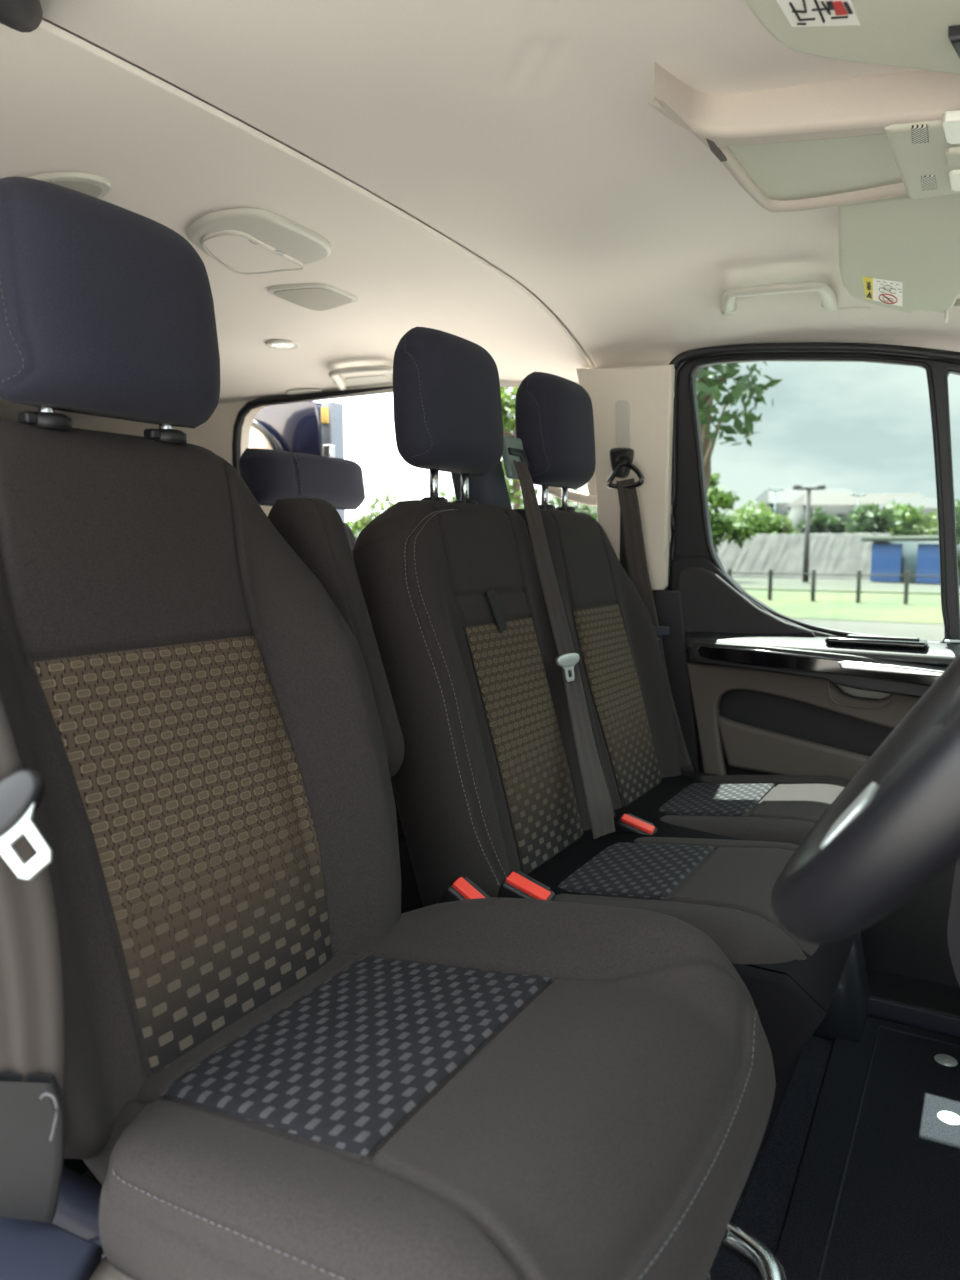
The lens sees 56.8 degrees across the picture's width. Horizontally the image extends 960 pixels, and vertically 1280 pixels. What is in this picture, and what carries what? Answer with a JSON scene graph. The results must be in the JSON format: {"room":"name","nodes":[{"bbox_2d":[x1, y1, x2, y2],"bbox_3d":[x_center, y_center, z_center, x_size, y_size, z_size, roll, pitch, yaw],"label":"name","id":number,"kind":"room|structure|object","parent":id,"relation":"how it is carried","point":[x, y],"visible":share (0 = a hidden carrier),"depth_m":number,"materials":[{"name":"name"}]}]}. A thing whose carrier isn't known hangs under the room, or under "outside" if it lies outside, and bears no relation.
{"room":"vehicle interior","nodes":[
{"label":"vehicle interior","id":0,"kind":"room"},
{"bbox_2d":[0,697,64,1222],"bbox_3d":[-0.292,0.198,0.530,0.076,0.416,0.138,-3,7,-25],"label":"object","id":1,"kind":"object","parent":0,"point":[32,1112],"visible":1,"depth_m":0.55,"materials":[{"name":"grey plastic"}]},
{"bbox_2d":[72,384,392,465],"bbox_3d":[-0.668,-0.084,2.575,2.480,1.300,0.050,4,7,30],"label":"wall","id":2,"kind":"structure","parent":0,"point":[215,435],"depth_m":2.55,"materials":[{"name":"plastic"}]},
{"bbox_2d":[249,400,344,522],"bbox_3d":[-0.991,-0.172,2.879,1.368,1.110,0.091,4,7,30],"label":"window","id":3,"kind":"structure","parent":2,"relation":"in","point":[309,427],"depth_m":2.53,"materials":[{"name":"clear glass"}]},
{"bbox_2d":[232,386,392,473],"bbox_3d":[-0.177,-0.122,2.246,1.208,1.044,0.024,4,7,30],"label":"trim","id":4,"kind":"structure","parent":2,"relation":"attached to","point":[270,400],"depth_m":2.42,"materials":[{"name":"black rubber"}]},
{"bbox_2d":[548,475,596,505],"bbox_3d":[0.210,-0.419,1.935,0.157,0.254,0.015,4,7,30],"label":"trim","id":5,"kind":"structure","parent":2,"relation":"attached to","point":[589,499],"depth_m":1.93,"materials":[{"name":"plastic"}]},
{"bbox_2d":[615,400,630,499],"bbox_3d":[0.298,-0.394,1.841,0.040,0.206,0.006,4,7,30],"label":"belt height adjuster","id":6,"kind":"object","parent":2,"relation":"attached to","point":[622,407],"visible":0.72,"depth_m":1.83,"materials":[{"name":"grey plastic"}]},
{"bbox_2d":[620,511,628,575],"bbox_3d":[0.331,-0.081,1.850,0.087,0.418,0.012,4,7,30],"label":"trim","id":7,"kind":"structure","parent":2,"relation":"attached to","point":[623,561],"depth_m":1.85,"materials":[{"name":"black plastic"}]},
{"bbox_2d":[576,365,674,589],"bbox_3d":[0.313,-0.339,1.885,0.212,0.473,0.080,4,7,30],"label":"trim","id":8,"kind":"structure","parent":2,"relation":"attached to","point":[649,390],"depth_m":1.82,"materials":[{"name":"plastic"}]},
{"bbox_2d":[606,448,693,771],"bbox_3d":[0.338,-0.038,1.784,0.212,0.698,0.059,6,8,43],"label":"belt","id":9,"kind":"object","parent":8,"relation":"attached to","point":[621,459],"visible":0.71,"depth_m":1.79,"materials":[{"name":"black fabric"}]},
{"bbox_2d":[664,342,959,589],"bbox_3d":[0.642,-0.105,1.692,0.623,0.928,0.018,4,7,30],"label":"door frame","id":10,"kind":"structure","parent":2,"relation":"attached to","point":[681,359],"depth_m":1.69,"materials":[{"name":"black rubber"}]},
{"bbox_2d":[0,0,959,420],"bbox_3d":[-0.769,-0.586,1.498,3.440,0.298,1.833,4,7,30],"label":"ceiling","id":11,"kind":"structure","parent":0,"point":[502,177],"depth_m":1.12,"materials":[{"name":"fabric"}]},
{"bbox_2d":[0,0,42,31],"bbox_3d":[-0.396,-0.526,0.704,0.078,0.072,0.166,1,6,13],"label":"handle","id":12,"kind":"object","parent":11,"relation":"attached to","point":[19,15],"visible":1,"depth_m":0.71,"materials":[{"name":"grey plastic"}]},
{"bbox_2d":[27,172,110,198],"bbox_3d":[-0.562,-0.610,1.195,0.147,0.015,0.090,4,7,30],"label":"ceiling speaker","id":13,"kind":"object","parent":11,"relation":"attached to","point":[96,186],"visible":0.48,"depth_m":1.16,"materials":[{"name":"grey plastic"}]},
{"bbox_2d":[46,180,101,197],"bbox_3d":[-0.563,-0.605,1.195,0.123,0.005,0.076,4,7,30],"label":"grille","id":14,"kind":"object","parent":13,"relation":"attached to","point":[93,188],"depth_m":1.17,"materials":[{"name":"beige plastic"}]},
{"bbox_2d":[187,208,331,273],"bbox_3d":[-0.361,-0.630,1.406,0.225,0.028,0.225,4,7,30],"label":"ceiling vent","id":15,"kind":"object","parent":11,"relation":"in","point":[242,239],"visible":0.98,"depth_m":1.38,"materials":[{"name":"grey plastic"}]},
{"bbox_2d":[265,340,299,348],"bbox_3d":[-0.455,-0.686,2.050,0.080,0.014,0.080,4,7,30],"label":"ceiling light","id":16,"kind":"object","parent":11,"relation":"in","point":[278,344],"visible":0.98,"depth_m":2.04,"materials":[{"name":"grey plastic"}]},
{"bbox_2d":[286,388,321,394],"bbox_3d":[-0.465,-0.659,2.351,0.116,0.022,0.034,4,7,30],"label":"coat hook","id":17,"kind":"object","parent":11,"relation":"attached to","point":[296,391],"visible":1,"depth_m":2.34,"materials":[{"name":"grey plastic"}]},
{"bbox_2d":[267,283,357,310],"bbox_3d":[-0.314,-0.657,1.691,0.135,0.017,0.151,4,7,30],"label":"ceiling speaker","id":18,"kind":"object","parent":11,"relation":"attached to","point":[312,296],"visible":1,"depth_m":1.68,"materials":[{"name":"grey plastic"}]},
{"bbox_2d":[274,288,351,309],"bbox_3d":[-0.314,-0.653,1.692,0.116,0.009,0.130,4,7,30],"label":"grille","id":19,"kind":"object","parent":18,"relation":"attached to","point":[308,298],"depth_m":1.68,"materials":[{"name":"beige plastic"}]},
{"bbox_2d":[329,365,392,390],"bbox_3d":[-0.286,-0.646,2.189,0.242,0.034,0.140,4,7,30],"label":"handle","id":20,"kind":"object","parent":11,"relation":"attached to","point":[374,380],"visible":0.81,"depth_m":2.20,"materials":[{"name":"grey plastic"}]},
{"bbox_2d":[721,281,837,315],"bbox_3d":[0.502,-0.589,1.527,0.208,0.036,0.149,4,7,30],"label":"handle","id":21,"kind":"object","parent":11,"relation":"attached to","point":[829,302],"visible":1,"depth_m":1.47,"materials":[{"name":"grey plastic"}]},
{"bbox_2d":[648,62,959,212],"bbox_3d":[0.492,-0.526,0.913,0.542,0.137,0.359,4,7,30],"label":"console","id":22,"kind":"object","parent":11,"relation":"attached to","point":[833,143],"visible":0.96,"depth_m":0.93,"materials":[{"name":"plastic"}]},
{"bbox_2d":[728,134,902,200],"bbox_3d":[0.501,-0.520,0.949,0.475,0.085,0.229,5,8,36],"label":"tray","id":23,"kind":"object","parent":22,"relation":"on","point":[769,167],"depth_m":1.02,"materials":[{"name":"plastic"}]},
{"bbox_2d":[884,120,959,198],"bbox_3d":[0.533,-0.506,0.892,0.239,0.082,0.204,5,8,39],"label":"lamp","id":24,"kind":"object","parent":22,"relation":"attached to","point":[922,157],"depth_m":0.92,"materials":[{"name":"plastic"}]},
{"bbox_2d":[942,110,959,143],"bbox_3d":[0.465,-0.484,0.835,0.050,0.018,0.059,4,7,30],"label":"reading lamp","id":25,"kind":"object","parent":22,"relation":"attached to","point":[950,118],"depth_m":0.83,"materials":[{"name":"white plastic"}]},
{"bbox_2d":[949,170,959,190],"bbox_3d":[0.533,-0.496,0.950,0.056,0.018,0.059,4,7,30],"label":"reading lamp","id":26,"kind":"object","parent":22,"relation":"attached to","point":[954,175],"depth_m":0.96,"materials":[{"name":"white plastic"}]},
{"bbox_2d":[745,0,959,73],"bbox_3d":[0.394,-0.462,0.616,0.467,0.071,0.270,0,6,4],"label":"sun visor","id":27,"kind":"object","parent":11,"relation":"attached to","point":[914,34],"visible":1,"depth_m":0.70,"materials":[{"name":"plastic"}]},
{"bbox_2d":[838,193,959,323],"bbox_3d":[0.669,-0.528,1.212,0.348,0.104,0.374,4,7,30],"label":"sun visor","id":28,"kind":"object","parent":11,"relation":"attached to","point":[900,253],"visible":0.93,"depth_m":1.23,"materials":[{"name":"plastic"}]},
{"bbox_2d":[652,589,702,772],"bbox_3d":[0.399,0.351,1.907,0.300,0.921,0.070,4,7,30],"label":"wall pillar","id":29,"kind":"structure","parent":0,"point":[668,604],"depth_m":1.83,"materials":[{"name":"grey plastic"}]},
{"bbox_2d":[671,352,959,987],"bbox_3d":[0.805,0.152,1.608,1.021,1.399,0.176,4,7,30],"label":"door","id":30,"kind":"structure","parent":29,"relation":"attached to","point":[774,692],"depth_m":1.68,"materials":[{"name":"black plastic"}]},
{"bbox_2d":[828,684,892,707],"bbox_3d":[0.706,0.095,1.639,0.115,0.052,0.052,4,7,30],"label":"door handle","id":31,"kind":"object","parent":30,"relation":"on","point":[839,696],"depth_m":1.64,"materials":[{"name":"grey plastic"}]},
{"bbox_2d":[710,1036,833,1279],"bbox_3d":[-0.628,0.686,1.577,3.700,0.060,1.780,4,7,30],"label":"floor","id":32,"kind":"structure","parent":0,"point":[762,1213],"depth_m":1.18,"materials":[{"name":"black carpet"}]},
{"bbox_2d":[63,1158,89,1174],"bbox_3d":[-0.645,0.190,1.132,0.664,1.023,0.380,4,7,30],"label":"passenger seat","id":33,"kind":"object","parent":32,"relation":"on","point":[78,1165],"visible":0.02,"depth_m":1.01,"materials":[{"name":"fabric"}]},
{"bbox_2d":[238,448,422,913],"bbox_3d":[-0.178,0.105,1.920,0.664,1.023,0.380,4,7,30],"label":"passenger seat","id":34,"kind":"object","parent":32,"relation":"on","point":[271,475],"visible":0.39,"depth_m":1.88,"materials":[{"name":"fabric"}]},
{"bbox_2d":[390,777,399,818],"bbox_3d":[-0.088,0.291,1.887,0.456,0.169,0.379,4,7,30],"label":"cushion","id":35,"kind":"object","parent":34,"relation":"on","point":[397,814],"depth_m":1.72,"materials":[{"name":"fabric"}]},
{"bbox_2d":[0,176,786,1279],"bbox_3d":[-0.171,0.182,0.752,0.825,1.119,0.616,4,7,30],"label":"seat","id":36,"kind":"object","parent":32,"relation":"on","point":[274,1069],"visible":0.98,"depth_m":0.71,"materials":[{"name":"grey fabric"}]},
{"bbox_2d":[83,897,775,1279],"bbox_3d":[-0.030,0.352,0.711,0.456,0.196,0.477,4,7,30],"label":"cushion","id":37,"kind":"object","parent":36,"relation":"on","point":[275,1088],"depth_m":0.64,"materials":[{"name":"grey fabric"}]},
{"bbox_2d":[436,876,490,903],"bbox_3d":[-0.027,0.342,1.051,0.103,0.133,0.047,4,7,30],"label":"seat belt buckle","id":38,"kind":"object","parent":36,"relation":"attached to","point":[460,888],"visible":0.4,"depth_m":1.02,"materials":[{"name":"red plastic"}]},
{"bbox_2d":[353,326,857,1222],"bbox_3d":[0.269,0.115,1.369,0.645,1.121,0.802,4,7,30],"label":"passenger seat","id":39,"kind":"object","parent":32,"relation":"on","point":[487,785],"visible":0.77,"depth_m":1.22,"materials":[{"name":"grey fabric"}]},
{"bbox_2d":[451,435,528,508],"bbox_3d":[0.010,-0.268,1.470,0.111,0.136,0.108,4,7,30],"label":"tower","id":40,"kind":"object","parent":39,"relation":"attached to","point":[490,488],"visible":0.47,"depth_m":1.44,"materials":[{"name":"plastic"}]},
{"bbox_2d":[513,460,614,838],"bbox_3d":[0.126,-0.005,1.361,0.061,0.554,0.261,-3,7,-26],"label":"belt","id":41,"kind":"object","parent":40,"relation":"hanging from","point":[598,800],"visible":1,"depth_m":1.35,"materials":[{"name":"grey fabric"}]},
{"bbox_2d":[497,871,554,900],"bbox_3d":[0.050,0.344,1.073,0.083,0.135,0.052,4,7,30],"label":"seat belt buckle","id":42,"kind":"object","parent":39,"relation":"on","point":[516,884],"visible":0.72,"depth_m":1.05,"materials":[{"name":"red plastic"}]},
{"bbox_2d":[615,813,657,834],"bbox_3d":[0.240,0.329,1.389,0.073,0.117,0.046,4,7,30],"label":"seat belt buckle","id":43,"kind":"object","parent":39,"relation":"on","point":[628,822],"visible":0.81,"depth_m":1.37,"materials":[{"name":"red plastic"}]},
{"bbox_2d":[554,837,819,963],"bbox_3d":[0.243,0.356,1.172,0.429,0.140,0.390,4,7,30],"label":"cushion","id":44,"kind":"object","parent":39,"relation":"on","point":[722,888],"depth_m":1.12,"materials":[{"name":"grey fabric"}]},
{"bbox_2d":[660,775,850,844],"bbox_3d":[0.450,0.319,1.521,0.429,0.141,0.395,4,7,30],"label":"cushion","id":45,"kind":"object","parent":39,"relation":"on","point":[774,808],"depth_m":1.45,"materials":[{"name":"grey fabric"}]},
{"bbox_2d":[812,931,869,1042],"bbox_3d":[0.620,0.547,1.524,0.089,0.258,0.140,4,7,30],"label":"trim","id":46,"kind":"structure","parent":39,"relation":"attached to","point":[845,1018],"depth_m":1.47,"materials":[{"name":"black plastic"}]},
{"bbox_2d":[775,1016,959,1279],"bbox_3d":[0.668,0.730,0.823,0.800,0.012,1.255,4,7,30],"label":"floor mat","id":47,"kind":"object","parent":32,"relation":"on","point":[876,1193],"visible":0.98,"depth_m":1.16,"materials":[{"name":"carpet"}]},
{"bbox_2d":[866,967,959,1017],"bbox_3d":[0.906,0.647,1.517,0.840,0.044,0.170,4,7,30],"label":"trim","id":48,"kind":"structure","parent":32,"relation":"on","point":[910,991],"depth_m":1.56,"materials":[{"name":"black plastic"}]},
{"bbox_2d":[868,997,959,1038],"bbox_3d":[0.864,0.655,1.446,0.840,0.040,0.008,4,7,30],"label":"trim","id":49,"kind":"structure","parent":48,"relation":"attached to","point":[898,1013],"depth_m":1.51,"materials":[{"name":"black plastic"}]},
{"bbox_3d":[1.206,0.396,0.437,0.100,0.800,1.800,4,7,30],"label":"wall","id":50,"kind":"structure","parent":0,"visible":0},
{"bbox_2d":[947,859,959,985],"bbox_3d":[0.784,0.258,0.649,0.776,0.630,1.660,4,7,30],"label":"dashboard","id":51,"kind":"object","parent":50,"relation":"attached to","point":[953,929],"visible":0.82,"depth_m":0.78,"materials":[{"name":"black plastic"}]},
{"bbox_2d":[771,654,959,942],"bbox_3d":[0.294,-0.001,0.464,0.255,0.340,0.410,4,7,30],"label":"steering wheel","id":52,"kind":"object","parent":51,"relation":"attached to","point":[893,829],"visible":1,"depth_m":0.36,"materials":[{"name":"black plastic"}]},
{"label":"outside","id":53,"kind":"structure","parent":0,"visible":0},
{"bbox_2d":[742,587,959,623],"bbox_3d":[17.631,-0.612,20.129,130.000,0.001,13.500,4,7,30],"label":"grass verge","id":54,"kind":"structure","parent":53,"point":[886,607],"depth_m":22.64,"materials":[{"name":"green plant"}]},
{"bbox_2d":[345,516,366,532],"bbox_3d":[-3.749,-2.376,25.640,2.299,2.383,2.166,4,7,30],"label":"tree","id":55,"kind":"object","parent":54,"relation":"on","point":[355,524],"visible":0.02,"depth_m":25.19,"materials":[{"name":"green plant"}]},
{"bbox_2d":[353,528,361,539],"bbox_3d":[-2.940,-2.092,24.621,1.526,2.036,1.976,-1,6,-14],"label":"tree","id":56,"kind":"object","parent":54,"relation":"on","point":[355,529],"visible":0.02,"depth_m":24.56,"materials":[{"name":"green plant"}]},
{"bbox_2d":[727,569,959,603],"bbox_3d":[9.650,-1.445,24.064,8.243,0.900,0.103,4,7,32],"label":"fence","id":57,"kind":"object","parent":54,"relation":"on","point":[859,574],"visible":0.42,"depth_m":23.98,"materials":[{"name":"grey metal"}]},
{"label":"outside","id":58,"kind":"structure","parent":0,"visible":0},
{"bbox_2d":[795,618,943,639],"bbox_3d":[6.852,0.295,11.730,120.000,0.001,12.000,4,7,30],"label":"gravel lot","id":59,"kind":"structure","parent":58,"point":[922,631],"depth_m":16.70,"materials":[{"name":"white gravel"}]},
{"bbox_2d":[358,492,397,527],"bbox_3d":[-2.209,-2.465,23.712,1.851,2.961,1.723,6,8,44],"label":"tree","id":60,"kind":"object","parent":59,"relation":"on","point":[365,519],"visible":0.11,"depth_m":23.46,"materials":[{"name":"green plant"}]},
{"bbox_2d":[439,387,521,508],"bbox_3d":[0.387,-2.161,13.851,2.458,4.452,2.288,0,6,-4],"label":"tree","id":61,"kind":"object","parent":59,"relation":"on","point":[508,403],"visible":0.06,"depth_m":13.29,"materials":[{"name":"green plant"}]},
{"bbox_2d":[696,361,782,493],"bbox_3d":[2.062,-1.768,8.499,2.228,4.801,2.245,4,7,30],"label":"tree","id":62,"kind":"object","parent":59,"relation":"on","point":[707,388],"visible":0.11,"depth_m":7.93,"materials":[{"name":"green plant"}]},
{"bbox_2d":[936,499,959,579],"bbox_3d":[8.703,-1.403,14.536,1.863,2.802,2.068,-5,8,-39],"label":"tree","id":63,"kind":"object","parent":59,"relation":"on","point":[957,508],"visible":0.3,"depth_m":14.71,"materials":[{"name":"green plant"}]},
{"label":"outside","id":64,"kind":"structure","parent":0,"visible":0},
{"bbox_2d":[732,577,959,623],"bbox_3d":[96.432,-15.845,162.948,600.000,0.001,620.000,4,7,30],"label":"ground","id":65,"kind":"structure","parent":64,"point":[847,584],"depth_m":35.41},
{"bbox_2d":[511,485,596,519],"bbox_3d":[1.114,-0.792,11.905,2.783,2.693,3.199,-2,6,-18],"label":"tree","id":66,"kind":"object","parent":65,"relation":"on","point":[590,510],"visible":0.02,"depth_m":11.22,"materials":[{"name":"green plant"}]},
{"bbox_2d":[707,473,756,553],"bbox_3d":[10.142,-5.005,38.392,3.503,4.897,3.269,4,7,30],"label":"tree","id":67,"kind":"object","parent":65,"relation":"on","point":[716,497],"visible":0.26,"depth_m":37.47,"materials":[{"name":"green plant"}]},
{"bbox_2d":[719,506,782,533],"bbox_3d":[14.615,-5.492,49.732,5.186,4.019,4.572,4,7,30],"label":"tree","id":68,"kind":"object","parent":65,"relation":"on","point":[764,518],"visible":0.16,"depth_m":48.93,"materials":[{"name":"green plant"}]},
{"bbox_2d":[725,499,799,533],"bbox_3d":[15.874,-6.014,51.236,4.817,4.211,5.067,-2,6,-14],"label":"tree","id":69,"kind":"object","parent":65,"relation":"on","point":[765,508],"visible":0.11,"depth_m":50.39,"materials":[{"name":"green plant"}]},
{"bbox_2d":[767,488,783,515],"bbox_3d":[25.015,-9.701,75.384,1.320,6.350,0.240,0,6,0],"label":"mast","id":70,"kind":"object","parent":65,"relation":"on","point":[769,489],"visible":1,"depth_m":75.02,"materials":[{"name":"grey metal"}]},
{"bbox_2d":[766,515,797,533],"bbox_3d":[17.341,-5.224,49.740,3.402,3.682,4.158,4,7,30],"label":"tree","id":71,"kind":"object","parent":65,"relation":"on","point":[783,521],"visible":0.09,"depth_m":49.53,"materials":[{"name":"green plant"}]},
{"bbox_2d":[750,489,853,516],"bbox_3d":[45.931,-16.531,125.042,16.839,9.380,15.405,4,7,30],"label":"house","id":72,"kind":"structure","parent":65,"relation":"on","point":[784,497],"depth_m":122.76,"materials":[{"name":"tile"}]},
{"bbox_2d":[717,533,893,578],"bbox_3d":[14.602,-4.357,45.103,11.389,2.160,6.000,3,7,27],"label":"building","id":73,"kind":"structure","parent":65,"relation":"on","point":[829,553],"depth_m":43.03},
{"bbox_2d":[793,485,825,581],"bbox_3d":[13.761,-4.473,37.294,1.321,4.050,0.251,0,6,1],"label":"mast","id":74,"kind":"object","parent":65,"relation":"on","point":[805,578],"visible":1,"depth_m":37.20,"materials":[{"name":"grey metal"}]},
{"bbox_2d":[796,506,848,533],"bbox_3d":[19.834,-5.751,50.988,2.979,3.868,2.650,4,7,30],"label":"tree","id":75,"kind":"object","parent":65,"relation":"on","point":[818,520],"visible":0.38,"depth_m":50.46,"materials":[{"name":"green plant"}]},
{"bbox_2d":[786,494,881,532],"bbox_3d":[44.913,-14.607,113.343,11.870,8.040,10.790,4,7,30],"label":"house","id":76,"kind":"structure","parent":65,"relation":"on","point":[837,505],"depth_m":110.80,"materials":[{"name":"tile"}]},
{"bbox_2d":[850,493,865,504],"bbox_3d":[33.024,-9.799,77.721,1.230,6.050,0.847,4,7,30],"label":"mast","id":77,"kind":"object","parent":65,"relation":"on","point":[851,494],"visible":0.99,"depth_m":77.33,"materials":[{"name":"grey metal"}]},
{"bbox_2d":[844,502,909,535],"bbox_3d":[21.834,-5.668,49.175,3.958,4.157,3.674,-5,8,-37],"label":"tree","id":78,"kind":"object","parent":65,"relation":"on","point":[873,520],"visible":0.47,"depth_m":48.24,"materials":[{"name":"green plant"}]},
{"bbox_2d":[848,500,932,535],"bbox_3d":[23.320,-5.582,50.138,4.841,4.744,4.331,4,7,30],"label":"tree","id":79,"kind":"object","parent":65,"relation":"on","point":[907,514],"visible":0.31,"depth_m":48.96,"materials":[{"name":"green plant"}]},
{"bbox_2d":[861,493,925,506],"bbox_3d":[59.329,-16.774,129.106,13.112,9.000,11.944,4,7,30],"label":"house","id":80,"kind":"structure","parent":65,"relation":"on","point":[881,498],"depth_m":127.41,"materials":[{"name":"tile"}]},
{"bbox_2d":[861,536,959,583],"bbox_3d":[19.834,-3.333,36.650,4.000,1.920,6.424,-4,7,-32],"label":"hut","id":81,"kind":"object","parent":65,"relation":"on","point":[890,555],"visible":0.75,"depth_m":36.94,"materials":[{"name":"blue metal"}]},
{"bbox_2d":[879,498,958,532],"bbox_3d":[55.504,-14.247,112.608,10.628,7.480,9.636,4,7,30],"label":"house","id":82,"kind":"structure","parent":65,"relation":"on","point":[929,504],"depth_m":110.80,"materials":[{"name":"tile"}]},
{"bbox_2d":[901,509,938,535],"bbox_3d":[24.576,-5.444,49.968,3.546,3.754,4.539,4,7,30],"label":"tree","id":83,"kind":"object","parent":65,"relation":"on","point":[930,528],"visible":0.11,"depth_m":48.74,"materials":[{"name":"green plant"}]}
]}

